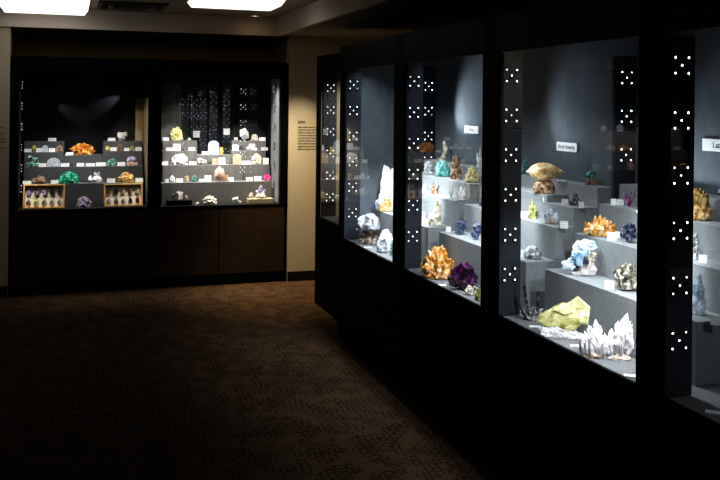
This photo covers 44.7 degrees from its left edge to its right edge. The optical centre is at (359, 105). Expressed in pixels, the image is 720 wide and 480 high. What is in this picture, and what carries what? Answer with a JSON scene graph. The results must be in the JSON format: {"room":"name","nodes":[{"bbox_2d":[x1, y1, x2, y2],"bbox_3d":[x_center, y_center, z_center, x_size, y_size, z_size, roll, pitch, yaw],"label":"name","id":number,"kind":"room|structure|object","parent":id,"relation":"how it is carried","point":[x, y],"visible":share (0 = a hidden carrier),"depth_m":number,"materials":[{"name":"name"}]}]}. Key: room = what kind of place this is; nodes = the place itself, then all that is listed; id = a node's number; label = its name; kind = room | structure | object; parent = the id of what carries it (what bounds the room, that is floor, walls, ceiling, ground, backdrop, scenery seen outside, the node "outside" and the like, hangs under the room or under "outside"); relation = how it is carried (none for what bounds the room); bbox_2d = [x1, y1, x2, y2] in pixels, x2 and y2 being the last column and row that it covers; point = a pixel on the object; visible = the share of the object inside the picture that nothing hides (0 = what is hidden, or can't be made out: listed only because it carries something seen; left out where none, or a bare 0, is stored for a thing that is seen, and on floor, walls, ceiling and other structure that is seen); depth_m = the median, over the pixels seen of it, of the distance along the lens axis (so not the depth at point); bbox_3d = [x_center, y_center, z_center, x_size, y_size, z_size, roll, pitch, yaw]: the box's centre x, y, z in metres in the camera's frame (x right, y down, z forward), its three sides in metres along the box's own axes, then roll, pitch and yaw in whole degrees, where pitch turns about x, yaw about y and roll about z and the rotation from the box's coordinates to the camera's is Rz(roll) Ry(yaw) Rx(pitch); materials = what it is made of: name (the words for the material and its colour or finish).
{"room":"museum","nodes":[
{"label":"museum","id":0,"kind":"room"},
{"bbox_2d":[11,28,286,62],"bbox_3d":[-2.035,0.502,8.499,2.593,2.352,0.790,1,0,-18],"label":"wall","id":1,"kind":"structure","parent":0,"point":[21,44],"depth_m":8.75,"materials":[{"name":"paint"}]},
{"bbox_2d":[0,26,367,296],"bbox_3d":[-2.799,0.494,7.765,6.200,2.352,0.120,1,0,-18],"label":"wall","id":2,"kind":"structure","parent":0,"point":[302,53],"depth_m":8.43,"materials":[{"name":"paint"}]},
{"bbox_2d":[0,286,6,296],"bbox_3d":[-4.353,1.608,7.181,2.705,0.092,0.015,1,0,-18],"label":"baseboard","id":3,"kind":"structure","parent":2,"relation":"attached to","point":[3,289],"depth_m":7.59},
{"bbox_2d":[287,270,314,281],"bbox_3d":[-0.319,1.651,8.523,0.792,0.092,0.015,1,0,-18],"label":"baseboard","id":4,"kind":"structure","parent":2,"relation":"attached to","point":[294,275],"depth_m":8.43,"materials":[{"name":"wood"}]},
{"bbox_2d":[298,120,315,149],"bbox_3d":[-0.470,0.289,8.474,0.270,0.282,0.002,1,0,-18],"label":"wall text","id":5,"kind":"object","parent":2,"relation":"attached to","point":[298,120],"depth_m":8.46},
{"bbox_2d":[0,0,391,35],"bbox_3d":[-1.545,-0.876,2.439,5.190,0.080,10.810,1,0,-18],"label":"ceiling","id":6,"kind":"structure","parent":0,"point":[175,6],"depth_m":7.66,"materials":[{"name":"paint"}]},
{"bbox_2d":[0,0,89,15],"bbox_3d":[-2.512,-0.812,6.939,0.702,0.070,1.200,1,0,-18],"label":"ceiling lamp","id":7,"kind":"object","parent":6,"relation":"attached to","point":[59,7],"visible":1,"depth_m":6.92,"materials":[{"name":"plastic"}]},
{"bbox_2d":[97,0,168,11],"bbox_3d":[-1.922,-0.826,7.388,0.560,0.042,0.560,1,0,-18],"label":"ceiling vent","id":8,"kind":"object","parent":6,"relation":"in","point":[102,5],"visible":1,"depth_m":7.29,"materials":[{"name":"metal"}]},
{"bbox_2d":[187,0,285,10],"bbox_3d":[-0.960,-0.795,6.765,0.689,0.070,0.450,1,0,-18],"label":"ceiling lamp","id":9,"kind":"object","parent":6,"relation":"attached to","point":[260,5],"visible":1,"depth_m":6.66,"materials":[{"name":"plastic"}]},
{"bbox_2d":[0,280,501,479],"bbox_3d":[-1.234,1.737,3.021,6.200,0.100,11.700,1,0,-18],"label":"floor","id":10,"kind":"structure","parent":0,"point":[245,381],"depth_m":5.10,"materials":[{"name":"carpet"}]},
{"bbox_2d":[8,55,288,295],"bbox_3d":[-1.997,0.629,8.381,2.487,2.100,0.778,1,0,-18],"label":"display cabinet","id":11,"kind":"object","parent":10,"relation":"on","point":[73,101],"depth_m":8.22,"materials":[{"name":"black laminate"}]},
{"bbox_2d":[23,184,64,208],"bbox_3d":[-2.821,0.817,7.817,0.349,0.220,0.102,1,0,-14],"label":"box","id":12,"kind":"object","parent":11,"relation":"on","point":[32,187],"visible":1,"depth_m":7.83,"materials":[{"name":"brown wood"}]},
{"bbox_2d":[34,198,38,205],"bbox_3d":[-2.883,0.864,7.792,0.040,0.069,0.025,1,0,-11],"label":"sample","id":13,"kind":"object","parent":12,"relation":"in","point":[36,203],"visible":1,"depth_m":7.79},
{"bbox_2d":[23,141,142,206],"bbox_3d":[-2.602,0.637,8.266,1.080,0.579,0.505,1,0,-18],"label":"display riser","id":14,"kind":"object","parent":11,"relation":"on","point":[94,192],"visible":0.58,"depth_m":8.19,"materials":[{"name":"grey fabric"}]},
{"bbox_2d":[26,155,38,166],"bbox_3d":[-3.016,0.514,8.072,0.129,0.108,0.097,1,0,-20],"label":"specimen","id":15,"kind":"object","parent":14,"relation":"on","point":[34,162],"visible":1,"depth_m":8.04},
{"bbox_2d":[32,175,45,183],"bbox_3d":[-2.922,0.678,7.967,0.128,0.073,0.096,1,0,-20],"label":"specimen","id":16,"kind":"object","parent":14,"relation":"on","point":[40,179],"visible":1,"depth_m":7.94},
{"bbox_2d":[42,145,47,151],"bbox_3d":[-2.957,0.408,8.218,0.054,0.061,0.041,1,0,-20],"label":"specimen","id":17,"kind":"object","parent":14,"relation":"on","point":[44,148],"visible":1,"depth_m":8.20},
{"bbox_2d":[47,158,59,166],"bbox_3d":[-2.850,0.531,8.138,0.121,0.079,0.050,1,0,-19],"label":"specimen","id":18,"kind":"object","parent":14,"relation":"on","point":[52,162],"visible":1,"depth_m":8.12},
{"bbox_2d":[55,145,62,151],"bbox_3d":[-2.838,0.407,8.258,0.071,0.066,0.053,1,0,-19],"label":"specimen","id":19,"kind":"object","parent":14,"relation":"on","point":[59,148],"visible":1,"depth_m":8.24},
{"bbox_2d":[61,163,68,166],"bbox_3d":[-2.742,0.555,8.134,0.074,0.032,0.014,1,0,-18],"label":"card","id":20,"kind":"object","parent":14,"relation":"on","point":[62,164],"visible":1,"depth_m":8.13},
{"bbox_2d":[58,171,79,182],"bbox_3d":[-2.680,0.663,8.048,0.193,0.108,0.105,1,0,-18],"label":"malachite","id":21,"kind":"object","parent":14,"relation":"on","point":[68,177],"visible":1,"depth_m":8.02,"materials":[{"name":"stone"}]},
{"bbox_2d":[69,143,95,154],"bbox_3d":[-2.651,0.416,8.370,0.232,0.115,0.155,1,0,-34],"label":"specimen","id":22,"kind":"object","parent":14,"relation":"on","point":[80,148],"visible":0.96,"depth_m":8.32},
{"bbox_2d":[88,170,101,182],"bbox_3d":[-2.459,0.659,8.121,0.130,0.121,0.098,1,0,-17],"label":"specimen","id":23,"kind":"object","parent":14,"relation":"on","point":[95,177],"visible":1,"depth_m":8.09},
{"bbox_2d":[96,162,105,165],"bbox_3d":[-2.439,0.557,8.236,0.088,0.036,0.016,1,0,-17],"label":"card","id":24,"kind":"object","parent":14,"relation":"on","point":[97,163],"visible":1,"depth_m":8.23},
{"bbox_2d":[107,178,114,182],"bbox_3d":[-2.316,0.702,8.141,0.074,0.038,0.017,1,0,-16],"label":"card","id":25,"kind":"object","parent":14,"relation":"on","point":[112,180],"visible":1,"depth_m":8.14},
{"bbox_2d":[106,158,116,165],"bbox_3d":[-2.352,0.536,8.293,0.100,0.079,0.075,1,0,-16],"label":"specimen","id":26,"kind":"object","parent":14,"relation":"on","point":[111,162],"visible":1,"depth_m":8.28},
{"bbox_2d":[117,144,123,150],"bbox_3d":[-2.309,0.407,8.434,0.066,0.066,0.049,1,0,-15],"label":"specimen","id":27,"kind":"object","parent":14,"relation":"on","point":[120,147],"visible":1,"depth_m":8.42},
{"bbox_2d":[117,162,124,165],"bbox_3d":[-2.263,0.558,8.294,0.071,0.036,0.016,1,0,-15],"label":"card","id":28,"kind":"object","parent":14,"relation":"on","point":[118,163],"visible":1,"depth_m":8.29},
{"bbox_2d":[117,132,127,140],"bbox_3d":[-2.325,0.304,8.557,0.101,0.090,0.076,1,0,-15],"label":"specimen","id":29,"kind":"object","parent":14,"relation":"on","point":[121,136],"visible":1,"depth_m":8.53},
{"bbox_2d":[117,172,133,181],"bbox_3d":[-2.199,0.673,8.208,0.160,0.098,0.105,1,0,-15],"label":"specimen","id":30,"kind":"object","parent":14,"relation":"on","point":[125,177],"visible":1,"depth_m":8.18},
{"bbox_2d":[125,156,137,165],"bbox_3d":[-2.178,0.531,8.351,0.119,0.093,0.090,1,0,-15],"label":"specimen","id":31,"kind":"object","parent":14,"relation":"on","point":[131,161],"visible":1,"depth_m":8.33},
{"bbox_2d":[135,178,142,181],"bbox_3d":[-2.074,0.705,8.221,0.070,0.038,0.017,1,0,-14],"label":"card","id":32,"kind":"object","parent":14,"relation":"on","point":[136,179],"visible":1,"depth_m":8.22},
{"bbox_2d":[76,196,91,207],"bbox_3d":[-2.505,0.875,7.943,0.145,0.104,0.105,1,0,-17],"label":"geode","id":33,"kind":"object","parent":11,"relation":"on","point":[83,202],"visible":1,"depth_m":7.92},
{"bbox_2d":[104,183,142,206],"bbox_3d":[-2.173,0.827,8.032,0.341,0.215,0.100,1,0,-21],"label":"box","id":34,"kind":"object","parent":11,"relation":"on","point":[119,186],"visible":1,"depth_m":8.04,"materials":[{"name":"brown wood"}]},
{"bbox_2d":[172,191,182,198],"bbox_3d":[-1.708,0.845,8.218,0.098,0.084,0.077,1,0,12],"label":"specimen","id":35,"kind":"object","parent":11,"relation":"on","point":[178,195],"visible":1,"depth_m":8.19},
{"bbox_2d":[201,195,216,203],"bbox_3d":[-1.429,0.898,8.301,0.152,0.081,0.105,1,0,-10],"label":"specimen","id":36,"kind":"object","parent":11,"relation":"on","point":[209,199],"visible":1,"depth_m":8.27},
{"bbox_2d":[160,140,270,203],"bbox_3d":[-1.434,0.648,8.654,1.080,0.581,0.505,1,0,-18],"label":"display riser","id":37,"kind":"object","parent":11,"relation":"on","point":[224,191],"visible":0.73,"depth_m":8.52,"materials":[{"name":"grey fabric"}]},
{"bbox_2d":[169,175,174,181],"bbox_3d":[-1.791,0.700,8.344,0.060,0.069,0.045,1,0,-12],"label":"specimen","id":38,"kind":"object","parent":37,"relation":"on","point":[172,178],"visible":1,"depth_m":8.33},
{"bbox_2d":[169,127,182,140],"bbox_3d":[-1.830,0.281,8.722,0.137,0.142,0.102,1,0,-12],"label":"specimen","id":39,"kind":"object","parent":37,"relation":"on","point":[176,133],"visible":1,"depth_m":8.69},
{"bbox_2d":[173,144,179,150],"bbox_3d":[-1.798,0.414,8.582,0.068,0.067,0.029,1,0,-12],"label":"card","id":40,"kind":"object","parent":37,"relation":"on","point":[176,147],"visible":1,"depth_m":8.57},
{"bbox_2d":[171,154,187,164],"bbox_3d":[-1.749,0.524,8.492,0.152,0.111,0.105,1,0,-30],"label":"specimen","id":41,"kind":"object","parent":37,"relation":"on","point":[180,159],"visible":1,"depth_m":8.46},
{"bbox_2d":[191,175,197,181],"bbox_3d":[-1.590,0.703,8.410,0.067,0.066,0.050,1,0,-11],"label":"specimen","id":42,"kind":"object","parent":37,"relation":"on","point":[194,178],"visible":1,"depth_m":8.40},
{"bbox_2d":[193,131,199,139],"bbox_3d":[-1.650,0.307,8.824,0.067,0.094,0.030,1,0,-11],"label":"stand","id":43,"kind":"object","parent":37,"relation":"on","point":[196,134],"visible":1,"depth_m":8.82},
{"bbox_2d":[197,158,206,163],"bbox_3d":[-1.543,0.547,8.562,0.097,0.068,0.073,1,0,-10],"label":"specimen","id":44,"kind":"object","parent":37,"relation":"on","point":[199,160],"visible":1,"depth_m":8.54},
{"bbox_2d":[205,175,210,181],"bbox_3d":[-1.465,0.708,8.429,0.064,0.060,0.026,1,0,-10],"label":"card","id":45,"kind":"object","parent":37,"relation":"on","point":[207,177],"visible":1,"depth_m":8.42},
{"bbox_2d":[208,141,218,153],"bbox_3d":[-1.465,0.424,8.757,0.110,0.137,0.050,1,0,-10],"label":"specimen","id":46,"kind":"object","parent":37,"relation":"on","point":[213,146],"visible":1,"depth_m":8.73},
{"bbox_2d":[214,167,224,180],"bbox_3d":[-1.363,0.667,8.486,0.109,0.144,0.082,1,0,-9],"label":"specimen","id":47,"kind":"object","parent":37,"relation":"on","point":[219,175],"visible":1,"depth_m":8.46},
{"bbox_2d":[218,158,224,164],"bbox_3d":[-1.361,0.551,8.601,0.069,0.065,0.028,1,0,-9],"label":"card","id":48,"kind":"object","parent":37,"relation":"on","point":[221,161],"visible":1,"depth_m":8.59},
{"bbox_2d":[223,129,229,153],"bbox_3d":[-1.348,0.366,8.838,0.063,0.256,0.030,1,0,-9],"label":"stand","id":49,"kind":"object","parent":37,"relation":"on","point":[226,132],"visible":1,"depth_m":8.84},
{"bbox_2d":[232,145,238,150],"bbox_3d":[-1.247,0.427,8.763,0.060,0.056,0.025,1,0,-8],"label":"card","id":50,"kind":"object","parent":37,"relation":"on","point":[235,147],"visible":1,"depth_m":8.76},
{"bbox_2d":[233,154,240,163],"bbox_3d":[-1.217,0.536,8.671,0.081,0.098,0.050,1,0,-8],"label":"specimen","id":51,"kind":"object","parent":37,"relation":"on","point":[236,158],"visible":1,"depth_m":8.65},
{"bbox_2d":[240,128,248,139],"bbox_3d":[-1.182,0.297,8.937,0.096,0.129,0.066,1,0,4],"label":"specimen","id":52,"kind":"object","parent":37,"relation":"on","point":[244,134],"visible":1,"depth_m":8.92},
{"bbox_2d":[251,134,257,140],"bbox_3d":[-1.079,0.328,8.951,0.082,0.068,0.061,1,0,-7],"label":"specimen","id":53,"kind":"object","parent":37,"relation":"on","point":[254,137],"visible":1,"depth_m":8.94},
{"bbox_2d":[251,153,261,163],"bbox_3d":[-1.032,0.533,8.732,0.110,0.107,0.082,1,0,-7],"label":"specimen","id":54,"kind":"object","parent":37,"relation":"on","point":[256,159],"visible":1,"depth_m":8.71},
{"bbox_2d":[254,176,260,180],"bbox_3d":[-1.003,0.720,8.579,0.069,0.044,0.020,1,0,-7],"label":"card","id":55,"kind":"object","parent":37,"relation":"on","point":[256,178],"visible":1,"depth_m":8.57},
{"bbox_2d":[263,158,268,163],"bbox_3d":[-0.941,0.558,8.740,0.056,0.060,0.026,1,0,-6],"label":"card","id":56,"kind":"object","parent":37,"relation":"on","point":[265,160],"visible":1,"depth_m":8.73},
{"bbox_2d":[263,174,270,180],"bbox_3d":[-0.920,0.711,8.636,0.070,0.064,0.061,1,0,33],"label":"specimen","id":57,"kind":"object","parent":37,"relation":"on","point":[267,177],"visible":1,"depth_m":8.62},
{"bbox_2d":[255,185,265,197],"bbox_3d":[-0.960,0.833,8.463,0.095,0.134,0.077,1,0,12],"label":"specimen","id":58,"kind":"object","parent":11,"relation":"on","point":[260,193],"visible":1,"depth_m":8.45},
{"bbox_2d":[314,52,360,320],"bbox_3d":[0.101,0.645,7.080,0.646,2.113,1.111,1,0,-18],"label":"display cabinet","id":59,"kind":"object","parent":10,"relation":"on","point":[326,227],"depth_m":7.46,"materials":[{"name":"black laminate"}]},
{"bbox_2d":[338,0,719,479],"bbox_3d":[1.371,0.651,3.053,0.778,2.128,7.325,1,0,-18],"label":"display cabinet","id":60,"kind":"object","parent":10,"relation":"on","point":[525,403],"depth_m":4.11,"materials":[{"name":"black laminate"}]},
{"bbox_2d":[358,230,378,243],"bbox_3d":[0.063,0.930,6.228,0.147,0.108,0.110,1,0,1],"label":"agate nodule","id":61,"kind":"object","parent":60,"relation":"on","point":[367,236],"visible":0.89,"depth_m":6.20,"materials":[{"name":"stone"}]},
{"bbox_2d":[356,213,380,229],"bbox_3d":[0.060,0.821,6.182,0.177,0.114,0.133,1,0,1],"label":"agate nodule","id":62,"kind":"object","parent":61,"relation":"on","point":[370,221],"visible":1,"depth_m":6.13,"materials":[{"name":"stone"}]},
{"bbox_2d":[377,237,387,252],"bbox_3d":[0.149,0.933,5.857,0.075,0.104,0.053,1,0,2],"label":"agate nodule","id":63,"kind":"object","parent":60,"relation":"on","point":[382,247],"visible":1,"depth_m":5.84,"materials":[{"name":"stone"}]},
{"bbox_2d":[378,229,392,250],"bbox_3d":[0.177,0.912,5.941,0.113,0.145,0.085,1,0,2],"label":"agate nodule","id":64,"kind":"object","parent":60,"relation":"on","point":[385,233],"visible":0.42,"depth_m":5.91,"materials":[{"name":"stone"}]},
{"bbox_2d":[373,159,481,261],"bbox_3d":[0.493,0.697,5.979,0.492,0.583,1.030,1,0,-18],"label":"display riser","id":65,"kind":"object","parent":60,"relation":"on","point":[452,208],"visible":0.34,"depth_m":5.64,"materials":[{"name":"grey fabric"}]},
{"bbox_2d":[375,165,392,209],"bbox_3d":[0.191,0.596,6.351,0.160,0.321,0.115,1,0,2],"label":"specimen","id":66,"kind":"object","parent":65,"relation":"on","point":[386,183],"visible":0.59,"depth_m":6.32},
{"bbox_2d":[380,198,391,211],"bbox_3d":[0.184,0.706,6.237,0.086,0.100,0.064,1,0,2],"label":"specimen","id":67,"kind":"object","parent":65,"relation":"on","point":[386,204],"visible":1,"depth_m":6.22},
{"bbox_2d":[422,183,427,190],"bbox_3d":[0.448,0.566,6.044,0.034,0.055,0.034,1,0,40],"label":"specimen","id":68,"kind":"object","parent":65,"relation":"on","point":[424,188],"visible":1,"depth_m":6.04},
{"bbox_2d":[424,160,433,173],"bbox_3d":[0.495,0.446,6.288,0.068,0.097,0.052,1,0,-17],"label":"specimen","id":69,"kind":"object","parent":65,"relation":"on","point":[428,169],"visible":1,"depth_m":6.27},
{"bbox_2d":[428,201,441,225],"bbox_3d":[0.472,0.678,5.531,0.089,0.161,0.066,1,0,5],"label":"specimen","id":70,"kind":"object","parent":65,"relation":"on","point":[435,218],"visible":1,"depth_m":5.51},
{"bbox_2d":[431,180,438,193],"bbox_3d":[0.505,0.549,5.880,0.060,0.091,0.045,1,0,5],"label":"specimen","id":71,"kind":"object","parent":65,"relation":"on","point":[434,190],"visible":1,"depth_m":5.87},
{"bbox_2d":[435,160,449,176],"bbox_3d":[0.571,0.436,6.065,0.107,0.118,0.081,1,0,5],"label":"specimen","id":72,"kind":"object","parent":65,"relation":"on","point":[442,169],"visible":1,"depth_m":6.04},
{"bbox_2d":[437,141,448,160],"bbox_3d":[0.598,0.330,6.294,0.087,0.152,0.065,1,0,5],"label":"specimen","id":73,"kind":"object","parent":65,"relation":"on","point":[445,153],"visible":0.92,"depth_m":6.27},
{"bbox_2d":[446,178,455,196],"bbox_3d":[0.588,0.531,5.640,0.047,0.129,0.058,1,0,-17],"label":"specimen","id":74,"kind":"object","parent":65,"relation":"on","point":[454,178],"visible":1,"depth_m":5.63},
{"bbox_2d":[449,155,461,178],"bbox_3d":[0.644,0.411,5.856,0.077,0.171,0.066,1,0,33],"label":"specimen","id":75,"kind":"object","parent":65,"relation":"on","point":[456,172],"visible":1,"depth_m":5.84},
{"bbox_2d":[457,187,465,199],"bbox_3d":[0.634,0.550,5.490,0.056,0.091,0.042,1,0,7],"label":"specimen","id":76,"kind":"object","parent":65,"relation":"on","point":[461,194],"visible":1,"depth_m":5.48},
{"bbox_2d":[464,166,478,182],"bbox_3d":[0.718,0.442,5.621,0.100,0.109,0.075,1,0,7],"label":"specimen","id":77,"kind":"object","parent":65,"relation":"on","point":[472,176],"visible":1,"depth_m":5.60},
{"bbox_2d":[476,148,481,166],"bbox_3d":[0.789,0.335,5.748,0.052,0.144,0.039,1,0,8],"label":"specimen","id":78,"kind":"object","parent":65,"relation":"on","point":[478,158],"visible":0.8,"depth_m":5.74},
{"bbox_2d":[419,245,453,278],"bbox_3d":[0.441,0.895,5.015,0.200,0.186,0.150,1,0,5],"label":"specimen","id":79,"kind":"object","parent":60,"relation":"on","point":[437,264],"visible":0.88,"depth_m":4.97},
{"bbox_2d":[447,262,477,289],"bbox_3d":[0.552,0.916,4.702,0.167,0.145,0.125,1,0,7],"label":"cluster","id":80,"kind":"object","parent":60,"relation":"on","point":[462,275],"visible":0.98,"depth_m":4.66,"materials":[{"name":"stone"}]},
{"bbox_2d":[464,285,473,294],"bbox_3d":[0.569,0.963,4.561,0.052,0.052,0.039,1,0,7],"label":"specimen","id":81,"kind":"object","parent":60,"relation":"on","point":[469,290],"visible":1,"depth_m":4.55},
{"bbox_2d":[465,126,479,133],"bbox_3d":[0.764,0.168,5.976,0.013,0.051,0.216,1,0,-18],"label":"sign","id":82,"kind":"object","parent":60,"relation":"attached to","point":[468,129],"visible":1,"depth_m":5.96,"materials":[{"name":"paper"}]},
{"bbox_2d":[475,286,480,300],"bbox_3d":[0.602,0.953,4.435,0.043,0.074,0.032,1,0,8],"label":"specimen","id":83,"kind":"object","parent":60,"relation":"on","point":[477,292],"visible":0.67,"depth_m":4.43},
{"bbox_2d":[439,173,610,308],"bbox_3d":[0.875,0.701,4.830,0.492,0.583,1.050,1,0,-18],"label":"display riser","id":84,"kind":"object","parent":60,"relation":"on","point":[555,243],"visible":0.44,"depth_m":4.47,"materials":[{"name":"grey fabric"}]},
{"bbox_2d":[455,220,467,233],"bbox_3d":[0.596,0.721,5.155,0.067,0.080,0.057,1,0,-7],"label":"specimen","id":85,"kind":"object","parent":84,"relation":"on","point":[460,226],"visible":1,"depth_m":5.14},
{"bbox_2d":[470,223,480,238],"bbox_3d":[0.662,0.716,4.963,0.063,0.091,0.047,1,0,-20],"label":"specimen","id":86,"kind":"object","parent":84,"relation":"on","point":[476,230],"visible":0.91,"depth_m":4.95},
{"bbox_2d":[521,211,526,217],"bbox_3d":[0.869,0.583,4.659,0.040,0.035,0.015,1,0,11],"label":"card","id":87,"kind":"object","parent":84,"relation":"on","point":[523,213],"visible":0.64,"depth_m":4.66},
{"bbox_2d":[521,159,528,173],"bbox_3d":[0.978,0.362,5.178,0.044,0.095,0.033,1,0,11],"label":"specimen","id":88,"kind":"object","parent":84,"relation":"on","point":[525,166],"visible":0.93,"depth_m":5.16},
{"bbox_2d":[523,245,541,258],"bbox_3d":[0.859,0.731,4.364,0.092,0.065,0.069,1,0,11],"label":"specimen","id":89,"kind":"object","parent":84,"relation":"on","point":[531,252],"visible":1,"depth_m":4.34},
{"bbox_2d":[528,199,536,218],"bbox_3d":[0.913,0.549,4.628,0.048,0.103,0.036,1,0,11],"label":"specimen","id":90,"kind":"object","parent":84,"relation":"on","point":[532,213],"visible":1,"depth_m":4.62},
{"bbox_2d":[526,163,563,193],"bbox_3d":[0.991,0.390,4.681,0.204,0.163,0.057,1,0,12],"label":"specimen","id":91,"kind":"object","parent":84,"relation":"on","point":[542,172],"visible":1,"depth_m":4.66},
{"bbox_2d":[543,207,558,223],"bbox_3d":[0.973,0.559,4.448,0.079,0.084,0.059,1,0,12],"label":"specimen","id":92,"kind":"object","parent":84,"relation":"on","point":[550,218],"visible":1,"depth_m":4.43},
{"bbox_2d":[560,221,567,228],"bbox_3d":[0.997,0.585,4.276,0.039,0.034,0.015,1,0,13],"label":"card","id":93,"kind":"object","parent":84,"relation":"on","point":[563,224],"visible":1,"depth_m":4.27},
{"bbox_2d":[561,199,567,204],"bbox_3d":[1.052,0.496,4.493,0.033,0.028,0.012,1,0,13],"label":"card","id":94,"kind":"object","parent":84,"relation":"on","point":[563,201],"visible":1,"depth_m":4.49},
{"bbox_2d":[569,192,579,205],"bbox_3d":[1.095,0.478,4.462,0.059,0.065,0.044,1,0,14],"label":"specimen","id":95,"kind":"object","parent":84,"relation":"on","point":[575,200],"visible":0.9,"depth_m":4.45},
{"bbox_2d":[584,170,597,184],"bbox_3d":[1.195,0.374,4.523,0.068,0.075,0.052,1,0,2],"label":"specimen","id":96,"kind":"object","parent":84,"relation":"on","point":[589,180],"visible":1,"depth_m":4.51},
{"bbox_2d":[518,284,542,320],"bbox_3d":[0.793,0.908,4.041,0.129,0.166,0.050,1,0,11],"label":"specimen","id":97,"kind":"object","parent":60,"relation":"on","point":[530,314],"visible":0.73,"depth_m":4.03},
{"bbox_2d":[537,296,589,338],"bbox_3d":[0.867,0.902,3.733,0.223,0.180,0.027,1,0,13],"label":"specimen","id":98,"kind":"object","parent":60,"relation":"on","point":[562,320],"visible":0.99,"depth_m":3.73},
{"bbox_2d":[556,142,577,151],"bbox_3d":[1.144,0.231,4.833,0.013,0.048,0.207,1,0,-18],"label":"sign","id":99,"kind":"object","parent":60,"relation":"attached to","point":[560,146],"visible":1,"depth_m":4.82,"materials":[{"name":"paper"}]},
{"bbox_2d":[578,313,633,360],"bbox_3d":[0.966,0.902,3.437,0.214,0.182,0.090,1,0,16],"label":"cluster","id":100,"kind":"object","parent":60,"relation":"on","point":[618,345],"visible":0.98,"depth_m":3.42,"materials":[{"name":"stone"}]},
{"bbox_2d":[624,374,635,377],"bbox_3d":[0.994,0.993,3.209,0.050,0.002,0.032,1,0,17],"label":"card","id":101,"kind":"object","parent":60,"relation":"on","point":[625,375],"visible":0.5,"depth_m":3.21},
{"bbox_2d":[545,183,719,385],"bbox_3d":[1.262,0.688,3.668,0.492,0.618,1.040,1,0,-18],"label":"display riser","id":102,"kind":"object","parent":60,"relation":"on","point":[607,306],"visible":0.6,"depth_m":3.60,"materials":[{"name":"grey fabric"}]},
{"bbox_2d":[561,239,596,274],"bbox_3d":[0.991,0.683,3.952,0.160,0.163,0.089,1,0,14],"label":"specimen","id":103,"kind":"object","parent":102,"relation":"on","point":[583,251],"visible":1,"depth_m":3.93},
{"bbox_2d":[584,214,615,236],"bbox_3d":[1.109,0.554,4.048,0.144,0.098,0.100,1,0,15],"label":"specimen","id":104,"kind":"object","parent":102,"relation":"on","point":[598,226],"visible":0.88,"depth_m":4.02},
{"bbox_2d":[605,281,613,288],"bbox_3d":[1.039,0.749,3.645,0.038,0.033,0.015,1,0,16],"label":"card","id":105,"kind":"object","parent":102,"relation":"on","point":[608,284],"visible":1,"depth_m":3.64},
{"bbox_2d":[607,232,616,240],"bbox_3d":[1.124,0.585,3.903,0.040,0.036,0.016,1,0,16],"label":"card","id":106,"kind":"object","parent":102,"relation":"on","point":[612,236],"visible":1,"depth_m":3.90,"materials":[{"name":"paper"}]},
{"bbox_2d":[611,199,616,204],"bbox_3d":[1.192,0.455,4.111,0.026,0.028,0.012,1,0,16],"label":"card","id":107,"kind":"object","parent":102,"relation":"on","point":[613,201],"visible":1,"depth_m":4.11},
{"bbox_2d":[616,199,623,204],"bbox_3d":[1.219,0.454,4.101,0.038,0.030,0.028,1,0,17],"label":"specimen","id":108,"kind":"object","parent":102,"relation":"on","point":[619,202],"visible":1,"depth_m":4.09},
{"bbox_2d":[613,262,636,289],"bbox_3d":[1.105,0.709,3.626,0.112,0.114,0.084,1,0,17],"label":"specimen","id":109,"kind":"object","parent":102,"relation":"on","point":[625,275],"visible":0.97,"depth_m":3.60},
{"bbox_2d":[620,222,636,241],"bbox_3d":[1.183,0.558,3.855,0.075,0.090,0.056,1,0,17],"label":"specimen","id":110,"kind":"object","parent":102,"relation":"on","point":[628,230],"visible":0.99,"depth_m":3.84},
{"bbox_2d":[623,190,636,206],"bbox_3d":[1.248,0.429,4.047,0.034,0.081,0.071,1,0,-20],"label":"specimen","id":111,"kind":"object","parent":102,"relation":"on","point":[629,201],"visible":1,"depth_m":4.04},
{"bbox_2d":[693,232,699,258],"bbox_3d":[1.318,0.552,3.454,0.045,0.107,0.040,1,0,44],"label":"specimen","id":112,"kind":"object","parent":102,"relation":"on","point":[696,244],"visible":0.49,"depth_m":3.44},
{"bbox_2d":[692,274,706,314],"bbox_3d":[1.242,0.692,3.214,0.059,0.151,0.044,1,0,21],"label":"specimen","id":113,"kind":"object","parent":102,"relation":"on","point":[699,304],"visible":0.84,"depth_m":3.20},
{"bbox_2d":[693,188,711,220],"bbox_3d":[1.392,0.405,3.596,0.103,0.132,0.077,1,0,21],"label":"specimen","id":114,"kind":"object","parent":102,"relation":"on","point":[702,208],"visible":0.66,"depth_m":3.57},
{"bbox_2d":[699,255,706,262],"bbox_3d":[1.316,0.590,3.357,0.031,0.031,0.014,1,0,22],"label":"card","id":115,"kind":"object","parent":102,"relation":"on","point":[702,258],"visible":1,"depth_m":3.35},
{"bbox_2d":[710,315,719,324],"bbox_3d":[1.246,0.752,3.058,0.038,0.031,0.014,1,0,22],"label":"card","id":116,"kind":"object","parent":102,"relation":"on","point":[715,320],"visible":1,"depth_m":3.06,"materials":[{"name":"paper"}]},
{"bbox_2d":[702,138,719,151],"bbox_3d":[1.542,0.171,3.638,0.013,0.052,0.335,1,0,-18],"label":"sign","id":117,"kind":"object","parent":60,"relation":"attached to","point":[707,144],"visible":1,"depth_m":3.74,"materials":[{"name":"paper"}]},
{"bbox_2d":[705,409,719,414],"bbox_3d":[1.154,0.994,2.829,0.071,0.002,0.032,1,0,22],"label":"card","id":118,"kind":"object","parent":60,"relation":"on","point":[706,410],"visible":1,"depth_m":2.83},
{"bbox_2d":[11,0,552,41],"bbox_3d":[-1.208,-0.715,3.021,6.200,0.100,11.700,1,0,-18],"label":"ceiling","id":119,"kind":"structure","parent":0,"point":[411,14],"depth_m":6.84,"materials":[{"name":"paint"}]},
{"bbox_2d":[368,0,565,40],"bbox_3d":[1.817,0.543,3.552,0.100,2.352,10.790,1,0,-18],"label":"wall","id":120,"kind":"structure","parent":0,"point":[553,1],"depth_m":6.35,"materials":[{"name":"paint"}]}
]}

